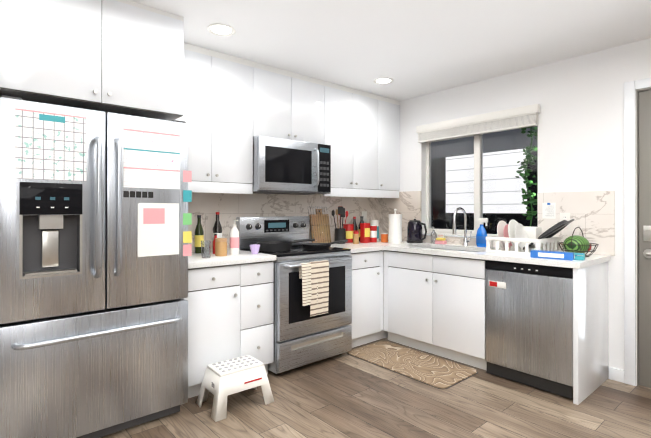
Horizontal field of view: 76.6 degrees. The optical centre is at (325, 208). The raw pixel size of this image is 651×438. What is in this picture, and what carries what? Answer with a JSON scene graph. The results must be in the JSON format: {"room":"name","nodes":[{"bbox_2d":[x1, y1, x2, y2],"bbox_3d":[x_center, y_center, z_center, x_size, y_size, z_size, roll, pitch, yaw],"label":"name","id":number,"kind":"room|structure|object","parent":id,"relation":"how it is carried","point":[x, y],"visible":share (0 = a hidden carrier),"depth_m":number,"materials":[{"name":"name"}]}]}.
{"room":"kitchen","nodes":[
{"label":"kitchen","id":0,"kind":"room"},
{"bbox_2d":[99,337,650,437],"bbox_3d":[0.274,1.280,-0.050,7.160,0.060,7.160,0,0,-41],"label":"floor","id":1,"kind":"structure","parent":0,"point":[344,395],"depth_m":2.57,"materials":[{"name":"brown wood"}]},
{"bbox_2d":[0,95,191,437],"bbox_3d":[-1.390,0.361,2.476,0.928,1.792,0.806,0,0,-41],"label":"refrigerator","id":2,"kind":"object","parent":1,"relation":"on","point":[95,235],"visible":1,"depth_m":2.17,"materials":[{"name":"grey metal"}]},
{"bbox_2d":[184,261,273,397],"bbox_3d":[-0.846,0.821,3.081,0.701,0.875,0.643,0,0,-41],"label":"base cabinet","id":3,"kind":"object","parent":1,"relation":"on","point":[230,311],"visible":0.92,"depth_m":2.84,"materials":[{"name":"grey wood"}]},
{"bbox_2d":[188,249,275,268],"bbox_3d":[-0.839,0.363,3.073,0.704,0.038,0.642,0,0,-41],"label":"countertop","id":4,"kind":"structure","parent":3,"relation":"on","point":[196,260],"depth_m":2.89,"materials":[{"name":"stone"}]},
{"bbox_2d":[194,215,203,252],"bbox_3d":[-0.985,0.197,3.216,0.069,0.295,0.069,0,0,-41],"label":"olive oil bottle","id":5,"kind":"object","parent":4,"relation":"on","point":[199,235],"visible":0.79,"depth_m":3.19,"materials":[{"name":"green glass"}]},
{"bbox_2d":[201,240,210,257],"bbox_3d":[-0.838,0.283,2.894,0.072,0.120,0.072,0,0,-41],"label":"drinking glass","id":6,"kind":"object","parent":4,"relation":"on","point":[205,248],"visible":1,"depth_m":2.87,"materials":[{"name":"white"}]},
{"bbox_2d":[213,234,216,253],"bbox_3d":[-0.846,0.268,3.178,0.044,0.152,0.044,0,0,-41],"label":"sauce bottle","id":7,"kind":"object","parent":4,"relation":"on","point":[215,235],"visible":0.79,"depth_m":3.16,"materials":[{"name":"red"}]},
{"bbox_2d":[213,212,221,239],"bbox_3d":[-0.877,0.185,3.351,0.073,0.318,0.073,0,0,-41],"label":"vinegar bottle","id":8,"kind":"object","parent":4,"relation":"on","point":[217,228],"visible":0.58,"depth_m":3.33,"materials":[{"name":"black glass"}]},
{"bbox_2d":[215,238,226,255],"bbox_3d":[-0.765,0.280,3.023,0.086,0.128,0.086,0,0,-41],"label":"spice jar","id":9,"kind":"object","parent":4,"relation":"on","point":[220,246],"visible":1,"depth_m":2.99,"materials":[{"name":"brown"}]},
{"bbox_2d":[230,220,238,254],"bbox_3d":[-0.685,0.213,3.114,0.073,0.262,0.082,0,0,-41],"label":"pump bottle","id":10,"kind":"object","parent":4,"relation":"on","point":[234,240],"visible":1,"depth_m":3.09,"materials":[{"name":"white plastic"}]},
{"bbox_2d":[250,244,259,253],"bbox_3d":[-0.539,0.309,3.154,0.078,0.070,0.079,0,0,-41],"label":"cup","id":11,"kind":"object","parent":4,"relation":"on","point":[254,248],"visible":1,"depth_m":3.13,"materials":[{"name":"purple ceramic"}]},
{"bbox_2d":[196,355,273,421],"bbox_3d":[-0.584,1.129,2.675,0.415,0.258,0.313,0,0,-41],"label":"step stool","id":12,"kind":"object","parent":1,"relation":"on","point":[222,381],"visible":1,"depth_m":2.60,"materials":[{"name":"white plastic"}]},
{"bbox_2d":[236,216,351,374],"bbox_3d":[-0.246,0.664,3.508,0.756,1.190,0.727,0,0,-41],"label":"range","id":13,"kind":"object","parent":1,"relation":"on","point":[302,337],"visible":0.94,"depth_m":3.33,"materials":[{"name":"silver metal"}]},
{"bbox_2d":[257,238,314,251],"bbox_3d":[-0.341,0.301,3.511,0.506,0.084,0.286,0,0,-41],"label":"saute pan","id":14,"kind":"object","parent":13,"relation":"on","point":[272,246],"visible":0.94,"depth_m":3.34,"materials":[{"name":"black metal"}]},
{"bbox_2d":[299,260,328,316],"bbox_3d":[-0.086,0.612,3.179,0.270,0.410,0.049,0,0,-41],"label":"tea towel","id":15,"kind":"object","parent":13,"relation":"hanging from","point":[314,275],"visible":1,"depth_m":3.16,"materials":[{"name":"beige fabric"}]},
{"bbox_2d":[302,239,347,249],"bbox_3d":[-0.006,0.308,3.617,0.440,0.070,0.256,0,0,-41],"label":"skillet","id":16,"kind":"object","parent":13,"relation":"on","point":[316,246],"visible":1,"depth_m":3.49,"materials":[{"name":"black metal"}]},
{"bbox_2d":[349,250,387,347],"bbox_3d":[0.409,0.824,4.172,1.097,0.875,0.643,0,0,-41],"label":"base cabinet","id":17,"kind":"object","parent":1,"relation":"on","point":[367,324],"visible":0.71,"depth_m":3.77,"materials":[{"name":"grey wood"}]},
{"bbox_2d":[330,242,383,252],"bbox_3d":[0.161,0.366,3.942,0.420,0.038,0.643,0,0,-41],"label":"countertop","id":18,"kind":"structure","parent":17,"relation":"on","point":[361,247],"depth_m":3.80,"materials":[{"name":"stone"}]},
{"bbox_2d":[308,207,330,242],"bbox_3d":[-0.060,0.162,4.080,0.246,0.366,0.069,0,0,-41],"label":"cooling rack","id":19,"kind":"object","parent":18,"relation":"on","point":[319,224],"visible":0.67,"depth_m":4.08,"materials":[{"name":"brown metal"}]},
{"bbox_2d":[309,209,330,242],"bbox_3d":[-0.052,0.172,4.124,0.240,0.342,0.070,0,0,-41],"label":"cutting board","id":20,"kind":"object","parent":18,"relation":"on","point":[322,226],"visible":0.79,"depth_m":4.11,"materials":[{"name":"brown wood"}]},
{"bbox_2d":[332,206,347,243],"bbox_3d":[0.141,0.160,4.155,0.183,0.373,0.137,0,0,-41],"label":"utensil crock","id":21,"kind":"object","parent":18,"relation":"on","point":[340,233],"visible":0.88,"depth_m":4.11,"materials":[{"name":"black plastic"}]},
{"bbox_2d":[343,224,353,242],"bbox_3d":[0.238,0.253,4.293,0.111,0.188,0.112,0,0,-41],"label":"coffee canister","id":22,"kind":"object","parent":18,"relation":"on","point":[349,231],"visible":0.77,"depth_m":4.24,"materials":[{"name":"red metal"}]},
{"bbox_2d":[353,232,358,243],"bbox_3d":[0.303,0.287,4.097,0.060,0.118,0.060,0,0,-41],"label":"jar","id":23,"kind":"object","parent":18,"relation":"on","point":[355,237],"visible":1,"depth_m":4.07,"materials":[{"name":"brown glass"}]},
{"bbox_2d":[359,239,609,268],"bbox_3d":[1.114,0.365,3.691,0.643,0.038,2.272,0,0,-41],"label":"countertop","id":24,"kind":"structure","parent":17,"relation":"on","point":[480,253],"depth_m":3.19,"materials":[{"name":"stone"}]},
{"bbox_2d":[353,217,357,231],"bbox_3d":[0.308,0.214,4.380,0.067,0.265,0.067,0,0,-41],"label":"sauce bottle","id":25,"kind":"object","parent":24,"relation":"on","point":[355,225],"visible":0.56,"depth_m":4.36,"materials":[{"name":"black glass"}]},
{"bbox_2d":[358,216,363,241],"bbox_3d":[0.389,0.213,4.410,0.073,0.268,0.073,0,0,-41],"label":"sauce bottle","id":26,"kind":"object","parent":24,"relation":"on","point":[361,219],"visible":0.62,"depth_m":4.39,"materials":[{"name":"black glass"}]},
{"bbox_2d":[360,223,369,242],"bbox_3d":[0.408,0.247,4.228,0.090,0.200,0.061,0,0,-41],"label":"snack box","id":27,"kind":"object","parent":24,"relation":"on","point":[364,232],"visible":1,"depth_m":4.20,"materials":[{"name":"red cardboard"}]},
{"bbox_2d":[370,225,376,241],"bbox_3d":[0.494,0.257,4.303,0.085,0.180,0.086,0,0,-41],"label":"can","id":28,"kind":"object","parent":24,"relation":"on","point":[373,233],"visible":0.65,"depth_m":4.27,"materials":[{"name":"red"}]},
{"bbox_2d":[370,220,378,240],"bbox_3d":[0.526,0.235,4.450,0.101,0.225,0.102,0,0,-41],"label":"wipes canister","id":29,"kind":"object","parent":24,"relation":"on","point":[374,222],"visible":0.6,"depth_m":4.41,"materials":[{"name":"white plastic"}]},
{"bbox_2d":[381,233,387,241],"bbox_3d":[0.615,0.299,4.302,0.072,0.095,0.074,0,0,-41],"label":"tub","id":30,"kind":"object","parent":24,"relation":"on","point":[384,237],"visible":0.98,"depth_m":4.27,"materials":[{"name":"orange plastic"}]},
{"bbox_2d":[388,209,402,243],"bbox_3d":[0.705,0.172,4.168,0.150,0.349,0.150,0,0,-41],"label":"paper towel roll","id":31,"kind":"object","parent":24,"relation":"on","point":[395,228],"visible":1,"depth_m":4.11,"materials":[{"name":"white paper"}]},
{"bbox_2d":[407,219,426,242],"bbox_3d":[0.942,0.223,4.223,0.164,0.247,0.233,0,0,-41],"label":"electric kettle","id":32,"kind":"object","parent":24,"relation":"on","point":[414,230],"visible":1,"depth_m":4.18,"materials":[{"name":"black plastic"}]},
{"bbox_2d":[431,227,436,243],"bbox_3d":[1.076,0.262,4.120,0.068,0.168,0.055,0,0,-41],"label":"soap dispenser","id":33,"kind":"object","parent":24,"relation":"on","point":[433,236],"visible":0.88,"depth_m":4.10,"materials":[{"name":"white"}]},
{"bbox_2d":[437,233,443,237],"bbox_3d":[1.147,0.295,4.102,0.042,0.113,0.090,0,0,-41],"label":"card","id":34,"kind":"object","parent":24,"relation":"on","point":[440,235],"visible":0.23,"depth_m":4.09,"materials":[{"name":"white paper"}]},
{"bbox_2d":[435,238,446,243],"bbox_3d":[1.137,0.316,4.067,0.060,0.060,0.100,0,0,-41],"label":"sponge caddy","id":35,"kind":"object","parent":24,"relation":"on","point":[440,241],"visible":0.98,"depth_m":4.04,"materials":[{"name":"pink plastic"}]},
{"bbox_2d":[433,248,476,251],"bbox_3d":[1.131,0.482,3.684,0.416,0.195,0.746,0,0,-41],"label":"sink","id":36,"kind":"object","parent":24,"relation":"in","point":[452,249],"visible":0.04,"depth_m":3.89,"materials":[{"name":"silver metal"}]},
{"bbox_2d":[452,207,471,245],"bbox_3d":[1.252,0.165,3.791,0.235,0.362,0.083,0,0,-41],"label":"faucet","id":37,"kind":"object","parent":24,"relation":"on","point":[465,241],"visible":1,"depth_m":3.83,"materials":[{"name":"silver metal"}]},
{"bbox_2d":[476,218,487,246],"bbox_3d":[1.417,0.214,3.737,0.058,0.262,0.105,0,0,-41],"label":"spray bottle","id":38,"kind":"object","parent":24,"relation":"on","point":[481,234],"visible":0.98,"depth_m":3.72,"materials":[{"name":"blue plastic"}]},
{"bbox_2d":[486,219,573,255],"bbox_3d":[1.611,0.209,3.217,0.421,0.270,0.556,0,0,-41],"label":"dish rack","id":39,"kind":"object","parent":24,"relation":"on","point":[514,237],"visible":0.98,"depth_m":3.21,"materials":[{"name":"white plastic"}]},
{"bbox_2d":[530,250,573,260],"bbox_3d":[1.556,0.318,2.838,0.260,0.050,0.051,0,0,43],"label":"box","id":40,"kind":"object","parent":24,"relation":"on","point":[552,255],"visible":0.98,"depth_m":2.81,"materials":[{"name":"blue cardboard"}]},
{"bbox_2d":[540,250,584,260],"bbox_3d":[1.622,0.320,2.857,0.056,0.046,0.302,0,0,-41],"label":"box","id":41,"kind":"object","parent":24,"relation":"on","point":[579,256],"visible":0.38,"depth_m":2.75,"materials":[{"name":"teal cardboard"}]},
{"bbox_2d":[558,227,598,256],"bbox_3d":[1.831,0.236,2.994,0.256,0.212,0.255,0,0,-41],"label":"fruit basket","id":42,"kind":"object","parent":24,"relation":"on","point":[576,244],"visible":0.9,"depth_m":2.94,"materials":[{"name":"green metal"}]},
{"bbox_2d":[347,341,477,388],"bbox_3d":[0.682,1.253,3.391,0.508,0.012,0.988,0,0,-41],"label":"rug","id":43,"kind":"object","parent":1,"relation":"on","point":[431,370],"visible":0.96,"depth_m":3.31,"materials":[{"name":"beige fabric"}]},
{"bbox_2d":[384,248,486,369],"bbox_3d":[1.100,0.822,3.723,0.643,0.875,1.028,0,0,-41],"label":"base cabinet","id":44,"kind":"object","parent":1,"relation":"on","point":[435,304],"visible":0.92,"depth_m":3.46,"materials":[{"name":"white wood"}]},
{"bbox_2d":[485,260,572,398],"bbox_3d":[1.636,0.824,3.103,0.610,0.868,0.602,0,0,-41],"label":"dishwasher","id":45,"kind":"object","parent":1,"relation":"on","point":[529,324],"visible":0.75,"depth_m":2.88,"materials":[{"name":"grey metal"}]},
{"bbox_2d":[573,261,608,404],"bbox_3d":[1.850,0.820,2.863,0.639,0.875,0.030,0,0,-41],"label":"end panel","id":46,"kind":"object","parent":1,"relation":"on","point":[590,336],"visible":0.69,"depth_m":2.79,"materials":[{"name":"white wood"}]},
{"bbox_2d":[131,0,650,100],"bbox_3d":[0.274,-1.240,-0.044,7.160,0.080,7.160,0,0,-41],"label":"ceiling","id":47,"kind":"structure","parent":0,"point":[413,48],"depth_m":2.82,"materials":[{"name":"white paint"}]},
{"bbox_2d":[207,24,235,35],"bbox_3d":[-0.693,-1.190,2.746,0.181,0.004,0.180,0,0,-41],"label":"recessed light","id":48,"kind":"object","parent":47,"relation":"in","point":[221,29],"depth_m":2.74,"materials":[{"name":"white plastic"}]},
{"bbox_2d":[374,78,393,83],"bbox_3d":[0.539,-1.187,3.829,0.181,0.004,0.180,0,0,-41],"label":"recessed light","id":49,"kind":"object","parent":47,"relation":"in","point":[380,80],"depth_m":3.82,"materials":[{"name":"white plastic"}]},
{"bbox_2d":[399,38,650,385],"bbox_3d":[2.969,0.031,2.188,0.160,2.450,7.000,0,0,-41],"label":"wall","id":50,"kind":"structure","parent":0,"point":[579,100],"depth_m":3.24,"materials":[{"name":"white paint"}]},
{"bbox_2d":[422,127,537,237],"bbox_3d":[1.430,-0.248,3.918,0.145,1.041,1.168,0,0,-41],"label":"window","id":51,"kind":"structure","parent":50,"relation":"in","point":[478,191],"depth_m":3.94,"materials":[{"name":"white plastic"}]},
{"bbox_2d":[416,104,539,142],"bbox_3d":[1.367,-0.778,3.869,0.054,0.173,1.215,0,0,-41],"label":"window blind","id":52,"kind":"object","parent":51,"relation":"attached to","point":[512,118],"visible":1,"depth_m":3.77,"materials":[{"name":"white fabric"}]},
{"bbox_2d":[609,367,623,382],"bbox_3d":[3.646,1.209,1.275,0.012,0.090,4.718,0,0,-41],"label":"baseboard","id":53,"kind":"structure","parent":50,"relation":"attached to","point":[615,374],"depth_m":3.01,"materials":[{"name":"white wood"}]},
{"bbox_2d":[624,78,650,387],"bbox_3d":[2.558,0.172,2.626,0.204,2.170,1.060,0,0,-41],"label":"door","id":54,"kind":"structure","parent":50,"relation":"in","point":[643,106],"depth_m":2.93,"materials":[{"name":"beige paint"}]},
{"bbox_3d":[-2.021,0.032,2.595,7.160,2.450,0.160,0,0,-41],"label":"wall","id":55,"kind":"structure","parent":0,"visible":0},
{"bbox_2d":[0,0,183,120],"bbox_3d":[-1.445,-0.885,2.512,0.917,0.614,0.723,0,0,-41],"label":"upper cabinet","id":56,"kind":"object","parent":55,"relation":"attached to","point":[125,57],"visible":0.98,"depth_m":2.24,"materials":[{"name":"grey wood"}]},
{"bbox_2d":[175,43,254,186],"bbox_3d":[-0.955,-0.696,3.205,0.711,0.990,0.320,0,0,-41],"label":"upper cabinet","id":57,"kind":"object","parent":55,"relation":"attached to","point":[233,106],"depth_m":3.12,"materials":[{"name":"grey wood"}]},
{"bbox_2d":[188,192,379,251],"bbox_3d":[-0.352,0.074,3.931,2.564,0.545,0.011,0,0,-41],"label":"backsplash","id":58,"kind":"structure","parent":55,"relation":"attached to","point":[230,206],"depth_m":3.76,"materials":[{"name":"beige stone"}]},
{"bbox_2d":[362,211,366,221],"bbox_3d":[0.432,0.085,4.601,0.076,0.115,0.006,0,0,-41],"label":"electrical outlet plate","id":59,"kind":"object","parent":58,"relation":"attached to","point":[364,213],"depth_m":4.60,"materials":[{"name":"white plastic"}]},
{"bbox_2d":[255,62,326,144],"bbox_3d":[-0.399,-0.886,3.688,0.759,0.608,0.320,0,0,-41],"label":"upper cabinet","id":60,"kind":"object","parent":55,"relation":"attached to","point":[289,105],"depth_m":3.55,"materials":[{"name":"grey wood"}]},
{"bbox_2d":[253,136,330,194],"bbox_3d":[-0.348,-0.358,3.627,0.756,0.444,0.454,0,0,-41],"label":"over-the-range microwave","id":61,"kind":"object","parent":60,"relation":"attached to","point":[286,166],"visible":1,"depth_m":3.46,"materials":[{"name":"silver metal"}]},
{"bbox_2d":[327,81,399,194],"bbox_3d":[0.302,-0.693,4.297,1.098,0.990,0.320,0,0,-41],"label":"upper cabinet","id":62,"kind":"object","parent":55,"relation":"attached to","point":[363,128],"depth_m":4.15,"materials":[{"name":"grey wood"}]},
{"bbox_2d":[380,191,614,255],"bbox_3d":[1.375,0.074,3.890,0.012,0.545,2.280,0,0,-41],"label":"backsplash","id":63,"kind":"structure","parent":55,"relation":"attached to","point":[592,214],"depth_m":3.25,"materials":[{"name":"beige stone"}]},
{"bbox_2d":[542,203,555,218],"bbox_3d":[1.821,0.014,3.364,0.004,0.130,0.100,0,0,-41],"label":"sticky note","id":64,"kind":"object","parent":63,"relation":"attached to","point":[548,210],"visible":1,"depth_m":3.36,"materials":[{"name":"white paper"}]},
{"bbox_2d":[560,213,569,227],"bbox_3d":[1.900,0.089,3.273,0.007,0.116,0.076,0,0,-41],"label":"electrical outlet plate","id":65,"kind":"object","parent":63,"relation":"attached to","point":[564,216],"depth_m":3.27,"materials":[{"name":"white plastic"}]},
{"label":"outside","id":66,"kind":"structure","parent":0,"visible":0},
{"bbox_2d":[431,126,537,233],"bbox_3d":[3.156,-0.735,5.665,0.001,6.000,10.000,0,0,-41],"label":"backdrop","id":67,"kind":"structure","parent":66,"point":[514,157],"depth_m":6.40,"materials":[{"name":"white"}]},
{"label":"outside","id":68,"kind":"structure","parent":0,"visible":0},
{"bbox_2d":[516,127,537,226],"bbox_3d":[1.874,0.210,3.815,0.128,2.102,0.240,0,0,-41],"label":"vine","id":69,"kind":"object","parent":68,"point":[524,166],"depth_m":3.80,"materials":[{"name":"green plant"}]}
]}

